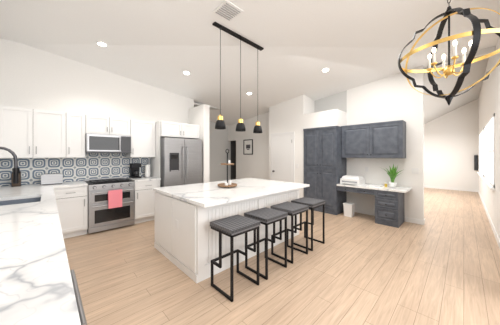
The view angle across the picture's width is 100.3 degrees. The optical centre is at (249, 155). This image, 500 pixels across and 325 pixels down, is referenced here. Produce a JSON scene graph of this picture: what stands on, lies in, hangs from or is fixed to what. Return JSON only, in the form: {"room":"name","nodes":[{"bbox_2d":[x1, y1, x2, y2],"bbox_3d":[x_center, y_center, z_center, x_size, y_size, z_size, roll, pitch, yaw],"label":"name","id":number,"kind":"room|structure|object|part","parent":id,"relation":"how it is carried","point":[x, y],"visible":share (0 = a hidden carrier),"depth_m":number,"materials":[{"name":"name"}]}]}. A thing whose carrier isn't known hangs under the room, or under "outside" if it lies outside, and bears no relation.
{"room":"kitchen","nodes":[
{"label":"kitchen","id":0,"kind":"room"},
{"bbox_2d":[0,197,39,204],"bbox_3d":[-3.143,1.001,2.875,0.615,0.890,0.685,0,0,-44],"label":"sink","id":1,"kind":"object","parent":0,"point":[11,200],"depth_m":2.62,"materials":[{"name":"grey metal"}]},
{"bbox_2d":[0,38,193,185],"bbox_3d":[-2.931,-0.854,4.768,3.580,4.600,0.120,0,0,-44],"label":"wall","id":2,"kind":"structure","parent":0,"point":[32,77],"depth_m":4.15,"materials":[{"name":"paint"}]},
{"bbox_2d":[0,105,87,157],"bbox_3d":[-3.655,-0.369,3.731,1.090,0.830,0.348,0,0,-44],"label":"upper cabinet","id":3,"kind":"object","parent":2,"relation":"attached to","point":[30,133],"depth_m":3.58,"materials":[{"name":"white wood"}]},
{"bbox_2d":[88,115,131,136],"bbox_3d":[-2.990,-0.601,4.381,0.770,0.365,0.348,0,0,-44],"label":"upper cabinet","id":4,"kind":"object","parent":2,"relation":"attached to","point":[96,124],"depth_m":4.27,"materials":[{"name":"white wood"}]},
{"bbox_2d":[85,133,130,152],"bbox_3d":[-2.944,-0.229,4.334,0.760,0.370,0.464,0,0,-44],"label":"over-the-range microwave","id":5,"kind":"object","parent":4,"relation":"attached to","point":[99,143],"visible":0.98,"depth_m":4.16,"materials":[{"name":"silver metal"}]},
{"bbox_2d":[126,119,154,156],"bbox_3d":[-2.525,-0.369,4.833,0.527,0.830,0.348,0,0,-44],"label":"upper cabinet","id":6,"kind":"object","parent":2,"relation":"attached to","point":[143,132],"depth_m":4.70,"materials":[{"name":"white wood"}]},
{"bbox_2d":[160,121,199,138],"bbox_3d":[-1.871,-0.607,5.284,0.990,0.355,0.617,0,0,-44],"label":"upper cabinet","id":7,"kind":"object","parent":2,"relation":"attached to","point":[167,129],"depth_m":5.03,"materials":[{"name":"white wood"}]},
{"bbox_2d":[188,104,208,182],"bbox_3d":[-1.390,0.076,5.629,0.170,2.740,0.800,0,0,-44],"label":"wall","id":8,"kind":"structure","parent":0,"point":[198,115],"depth_m":5.36,"materials":[{"name":"paint"}]},
{"bbox_2d":[194,102,221,109],"bbox_3d":[-1.263,-1.504,7.254,2.280,0.060,1.250,0,0,-44],"label":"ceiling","id":9,"kind":"structure","parent":0,"point":[210,107],"depth_m":6.44,"materials":[{"name":"paint"}]},
{"bbox_2d":[209,121,230,181],"bbox_3d":[-1.698,-0.854,7.786,2.400,4.600,0.120,0,0,-44],"label":"wall","id":10,"kind":"structure","parent":0,"point":[219,143],"depth_m":8.16,"materials":[{"name":"paint"}]},
{"bbox_2d":[231,141,235,179],"bbox_3d":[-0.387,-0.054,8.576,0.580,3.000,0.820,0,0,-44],"label":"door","id":11,"kind":"structure","parent":0,"point":[233,159],"depth_m":8.69,"materials":[{"name":"grey wood"}]},
{"bbox_2d":[228,112,268,179],"bbox_3d":[-0.001,-0.854,7.660,0.145,4.600,2.430,0,0,-44],"label":"wall","id":12,"kind":"structure","parent":0,"point":[255,164],"depth_m":7.50,"materials":[{"name":"paint"}]},
{"bbox_3d":[-0.069,-0.299,7.643,0.023,0.550,0.480,0,0,-44],"label":"picture frame","id":13,"kind":"part","parent":12,"relation":"part of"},
{"bbox_2d":[0,0,499,125],"bbox_3d":[-0.426,-1.431,4.054,6.450,1.245,12.800,0,0,-44],"label":"ceiling","id":14,"kind":"structure","parent":0,"point":[165,44],"depth_m":3.55,"materials":[{"name":"paint"}]},
{"bbox_2d":[96,41,107,45],"bbox_3d":[-2.601,-1.960,3.663,0.170,0.028,0.170,0,0,-44],"label":"recessed light","id":15,"kind":"object","parent":14,"relation":"in","point":[99,43],"visible":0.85,"depth_m":3.64,"materials":[{"name":"white"}]},
{"bbox_2d":[212,0,243,21],"bbox_3d":[-0.298,-1.944,2.825,0.300,0.020,0.300,0,0,-44],"label":"ceiling vent","id":16,"kind":"object","parent":14,"relation":"in","point":[227,10],"visible":0.96,"depth_m":2.81,"materials":[{"name":"white metal"}]},
{"bbox_2d":[212,22,263,132],"bbox_3d":[-0.155,-1.175,3.439,1.060,1.553,0.168,0,0,-44],"label":"pendant light","id":17,"kind":"object","parent":14,"relation":"hanging from","point":[220,124],"visible":1,"depth_m":3.37,"materials":[{"name":"black metal"}]},
{"bbox_2d":[398,0,499,104],"bbox_3d":[1.935,-1.232,2.026,0.800,1.503,0.800,0,0,-44],"label":"chandelier","id":18,"kind":"object","parent":14,"relation":"hanging from","point":[476,33],"visible":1,"depth_m":2.00,"materials":[{"name":"black metal"}]},
{"bbox_2d":[64,188,499,324],"bbox_3d":[2.169,1.496,6.585,13.700,0.100,12.800,0,0,-44],"label":"floor","id":19,"kind":"structure","parent":0,"point":[441,266],"depth_m":2.44,"materials":[{"name":"brown wood"}]},
{"bbox_2d":[60,185,87,238],"bbox_3d":[-3.332,1.001,3.831,0.488,0.890,0.638,0,0,-44],"label":"base cabinet","id":20,"kind":"object","parent":19,"relation":"on","point":[73,198],"depth_m":3.65,"materials":[{"name":"white wood"}]},
{"bbox_2d":[0,184,83,324],"bbox_3d":[-1.527,0.536,1.226,0.625,0.040,6.888,0,0,-44],"label":"countertop","id":21,"kind":"structure","parent":20,"relation":"on","point":[36,287],"depth_m":0.98,"materials":[{"name":"white stone"}]},
{"bbox_2d":[0,147,18,183],"bbox_3d":[-2.777,0.209,2.300,0.302,0.612,0.104,0,0,-44],"label":"faucet","id":22,"kind":"object","parent":21,"relation":"on","point":[15,174],"visible":1,"depth_m":2.39,"materials":[{"name":"grey metal"}]},
{"bbox_2d":[11,168,20,186],"bbox_3d":[-3.881,0.363,3.464,0.100,0.303,0.178,0,0,-44],"label":"knife block","id":23,"kind":"object","parent":21,"relation":"on","point":[16,184],"visible":0.54,"depth_m":3.42,"materials":[{"name":"brown wood"}]},
{"bbox_2d":[41,173,63,184],"bbox_3d":[-3.531,0.421,3.729,0.292,0.187,0.170,0,0,-44],"label":"toaster","id":24,"kind":"object","parent":21,"relation":"on","point":[51,178],"visible":1,"depth_m":3.67,"materials":[{"name":"silver metal"}]},
{"bbox_2d":[52,181,87,188],"bbox_3d":[-3.318,0.536,3.838,0.458,0.040,0.648,0,0,-44],"label":"countertop","id":25,"kind":"structure","parent":20,"relation":"on","point":[54,186],"depth_m":3.67,"materials":[{"name":"white stone"}]},
{"bbox_2d":[84,177,134,233],"bbox_3d":[-2.848,0.956,4.235,0.760,0.940,0.735,0,0,-44],"label":"range","id":26,"kind":"object","parent":19,"relation":"on","point":[111,202],"visible":0.96,"depth_m":3.99,"materials":[{"name":"silver metal"}]},
{"bbox_2d":[127,178,159,223],"bbox_3d":[-2.418,1.001,4.723,0.527,0.890,0.638,0,0,-44],"label":"base cabinet","id":27,"kind":"object","parent":19,"relation":"on","point":[144,193],"depth_m":4.46,"materials":[{"name":"white wood"}]},
{"bbox_2d":[128,177,159,180],"bbox_3d":[-2.414,0.536,4.719,0.527,0.040,0.648,0,0,-44],"label":"countertop","id":28,"kind":"structure","parent":27,"relation":"on","point":[142,178],"depth_m":4.62,"materials":[{"name":"white stone"}]},
{"bbox_2d":[130,163,140,177],"bbox_3d":[-2.606,0.350,4.750,0.180,0.330,0.240,0,0,-44],"label":"coffee maker","id":29,"kind":"object","parent":28,"relation":"on","point":[134,170],"visible":1,"depth_m":4.68,"materials":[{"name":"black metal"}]},
{"bbox_2d":[145,162,150,176],"bbox_3d":[-2.413,0.342,4.910,0.150,0.347,0.150,0,0,-44],"label":"paper towel","id":30,"kind":"object","parent":28,"relation":"on","point":[147,170],"visible":1,"depth_m":4.86,"materials":[{"name":"white paper"}]},
{"bbox_2d":[160,137,201,186],"bbox_3d":[-1.794,0.521,5.177,0.940,1.830,0.842,0,0,-44],"label":"fridge","id":31,"kind":"object","parent":19,"relation":"on","point":[180,161],"visible":0.56,"depth_m":4.84,"materials":[{"name":"grey metal"}]},
{"bbox_2d":[153,190,298,282],"bbox_3d":[-0.301,1.001,3.541,2.122,0.890,1.310,0,0,-44],"label":"kitchen island","id":32,"kind":"object","parent":19,"relation":"on","point":[186,242],"depth_m":2.67,"materials":[{"name":"white wood"}]},
{"bbox_2d":[153,178,308,205],"bbox_3d":[-0.235,0.536,3.486,2.150,0.040,1.500,0,0,-44],"label":"island countertop","id":33,"kind":"structure","parent":32,"relation":"on","point":[208,193],"depth_m":3.05,"materials":[{"name":"white stone"}]},
{"bbox_2d":[217,149,236,187],"bbox_3d":[-0.368,0.207,3.385,0.320,0.615,0.320,0,0,-44],"label":"tray stand","id":34,"kind":"object","parent":33,"relation":"on","point":[228,184],"visible":1,"depth_m":3.38,"materials":[{"name":"black metal"}]},
{"bbox_2d":[210,215,259,301],"bbox_3d":[-0.165,1.092,2.318,0.416,0.708,0.386,0,0,-44],"label":"stool","id":35,"kind":"object","parent":19,"relation":"on","point":[231,227],"visible":1,"depth_m":2.25,"materials":[{"name":"black metal"}]},
{"bbox_2d":[244,207,287,279],"bbox_3d":[0.207,1.092,2.681,0.416,0.708,0.386,0,0,-44],"label":"stool","id":36,"kind":"object","parent":19,"relation":"on","point":[266,216],"visible":0.92,"depth_m":2.59,"materials":[{"name":"black metal"}]},
{"bbox_2d":[270,202,308,263],"bbox_3d":[0.579,1.092,3.044,0.416,0.708,0.386,0,0,-44],"label":"stool","id":37,"kind":"object","parent":19,"relation":"on","point":[292,209],"visible":0.92,"depth_m":3.00,"materials":[{"name":"black metal"}]},
{"bbox_2d":[291,197,324,250],"bbox_3d":[0.952,1.092,3.407,0.416,0.708,0.386,0,0,-44],"label":"stool","id":38,"kind":"object","parent":19,"relation":"on","point":[312,203],"visible":0.88,"depth_m":3.34,"materials":[{"name":"black metal"}]},
{"bbox_2d":[303,126,346,214],"bbox_3d":[1.977,0.368,5.535,0.634,2.155,0.899,0,0,-44],"label":"pantry","id":39,"kind":"object","parent":19,"relation":"on","point":[325,167],"visible":0.94,"depth_m":5.24,"materials":[{"name":"grey wood"}]},
{"bbox_2d":[343,202,354,216],"bbox_3d":[2.353,1.293,4.949,0.212,0.304,0.212,0,0,-44],"label":"trash bin","id":40,"kind":"object","parent":19,"relation":"on","point":[349,208],"visible":1,"depth_m":4.89,"materials":[{"name":"white plastic"}]},
{"bbox_2d":[337,184,411,227],"bbox_3d":[2.765,1.070,4.727,0.634,0.752,1.348,0,0,-44],"label":"desk","id":41,"kind":"object","parent":19,"relation":"on","point":[389,206],"visible":0.98,"depth_m":4.32,"materials":[{"name":"grey wood"}]},
{"bbox_2d":[340,175,364,185],"bbox_3d":[2.450,0.598,5.015,0.490,0.190,0.440,0,0,-44],"label":"printer","id":42,"kind":"object","parent":41,"relation":"on","point":[352,180],"visible":1,"depth_m":4.92,"materials":[{"name":"white plastic"}]},
{"bbox_2d":[367,184,384,187],"bbox_3d":[2.788,0.682,4.632,0.300,0.022,0.300,0,0,-44],"label":"papers","id":43,"kind":"object","parent":41,"relation":"on","point":[377,186],"visible":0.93,"depth_m":4.60,"materials":[{"name":"white paper"}]},
{"bbox_2d":[385,164,400,187],"bbox_3d":[3.070,0.438,4.461,0.373,0.509,0.441,0,0,-44],"label":"plant","id":44,"kind":"object","parent":41,"relation":"on","point":[392,173],"visible":1,"depth_m":4.42,"materials":[{"name":"green plant"}]},
{"bbox_2d":[269,94,313,197],"bbox_3d":[1.296,-0.854,6.369,0.750,4.600,1.230,0,0,-44],"label":"wall","id":45,"kind":"structure","parent":0,"point":[286,116],"depth_m":5.88,"materials":[{"name":"paint"}]},
{"bbox_2d":[272,134,291,181],"bbox_3d":[0.922,0.425,6.151,0.088,2.029,0.720,0,0,-44],"label":"door","id":46,"kind":"structure","parent":45,"relation":"in","point":[281,157],"depth_m":6.15,"materials":[{"name":"white wood"}]},
{"bbox_2d":[271,132,294,182],"bbox_3d":[0.947,0.391,6.175,0.019,2.110,0.870,0,0,-44],"label":"door frame","id":47,"kind":"structure","parent":45,"relation":"attached to","point":[293,152],"depth_m":5.90,"materials":[{"name":"white wood"}]},
{"bbox_2d":[304,109,346,128],"bbox_3d":[1.990,-0.914,5.551,0.600,0.400,0.910,0,0,-44],"label":"soffit","id":48,"kind":"structure","parent":0,"point":[334,117],"depth_m":5.28,"materials":[{"name":"paint"}]},
{"bbox_2d":[314,90,346,111],"bbox_3d":[2.202,-1.534,5.758,0.008,0.840,0.910,0,0,-44],"label":"wall","id":49,"kind":"structure","parent":0,"point":[336,101],"depth_m":5.70,"materials":[{"name":"paint"}]},
{"bbox_2d":[347,65,423,220],"bbox_3d":[2.796,-0.854,5.261,0.150,4.600,2.450,0,0,-44],"label":"wall","id":50,"kind":"structure","parent":0,"point":[396,97],"depth_m":4.69,"materials":[{"name":"paint"}]},
{"bbox_2d":[341,120,405,157],"bbox_3d":[2.829,-0.329,4.856,0.364,0.790,1.253,0,0,-44],"label":"wall cabinet","id":51,"kind":"object","parent":50,"relation":"attached to","point":[380,140],"visible":1,"depth_m":4.66,"materials":[{"name":"grey wood"}]},
{"bbox_2d":[405,217,422,224],"bbox_3d":[3.486,1.396,4.436,0.014,0.100,0.305,0,0,-44],"label":"baseboard","id":52,"kind":"structure","parent":50,"relation":"attached to","point":[413,220],"depth_m":4.43,"materials":[{"name":"white wood"}]},
{"bbox_2d":[424,99,477,189],"bbox_3d":[7.142,-0.854,10.093,0.120,4.600,5.520,0,0,-44],"label":"wall","id":53,"kind":"structure","parent":0,"point":[450,144],"depth_m":8.66,"materials":[{"name":"paint"}]},
{"bbox_2d":[424,185,477,191],"bbox_3d":[7.307,1.396,9.828,0.014,0.100,4.670,0,0,-44],"label":"baseboard","id":54,"kind":"structure","parent":53,"relation":"attached to","point":[451,188],"depth_m":8.69,"materials":[{"name":"white wood"}]},
{"bbox_2d":[474,155,477,169],"bbox_3d":[8.874,0.287,8.187,0.058,0.550,0.080,0,0,-44],"label":"wall speaker","id":55,"kind":"object","parent":53,"relation":"attached to","point":[475,162],"visible":1,"depth_m":8.17,"materials":[{"name":"black plastic"}]},
{"bbox_2d":[424,55,488,123],"bbox_3d":[5.351,-1.815,7.941,7.250,1.222,5.100,0,0,-44],"label":"ceiling","id":56,"kind":"structure","parent":0,"point":[435,107],"depth_m":6.09,"materials":[{"name":"paint"}]},
{"bbox_2d":[424,46,495,68],"bbox_3d":[4.138,-2.504,4.028,0.050,1.300,1.190,0,0,-44],"label":"wall","id":57,"kind":"structure","parent":0,"point":[485,51],"depth_m":3.85,"materials":[{"name":"paint"}]},
{"bbox_2d":[478,37,499,238],"bbox_3d":[5.841,-0.854,5.053,9.020,4.600,0.120,0,0,-44],"label":"wall","id":58,"kind":"structure","parent":0,"point":[489,101],"depth_m":4.16,"materials":[{"name":"paint"}]},
{"bbox_2d":[477,128,483,177],"bbox_3d":[7.435,-0.064,6.663,2.510,1.420,0.160,0,0,-44],"label":"window","id":59,"kind":"structure","parent":58,"relation":"in","point":[481,155],"depth_m":6.91,"materials":[{"name":"white"}]},
{"bbox_2d":[482,113,494,189],"bbox_3d":[5.394,-0.064,4.674,2.510,1.420,0.160,0,0,-44],"label":"window","id":60,"kind":"structure","parent":58,"relation":"in","point":[488,179],"depth_m":4.66,"materials":[{"name":"white glass"}]},
{"bbox_2d":[478,190,499,248],"bbox_3d":[5.751,1.396,5.060,8.900,0.100,0.014,0,0,-44],"label":"baseboard","id":61,"kind":"structure","parent":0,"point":[493,229],"depth_m":4.16,"materials":[{"name":"white wood"}]},
{"bbox_3d":[-1.254,-0.854,0.398,0.120,4.600,8.720,0,0,-44],"label":"wall","id":62,"kind":"structure","parent":0,"visible":0},
{"bbox_2d":[1,153,149,185],"bbox_3d":[-3.302,0.231,4.317,2.360,0.570,0.008,0,0,-44],"label":"backsplash","id":63,"kind":"structure","parent":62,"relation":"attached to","point":[91,166],"depth_m":4.15,"materials":[{"name":"tile"}]}
]}

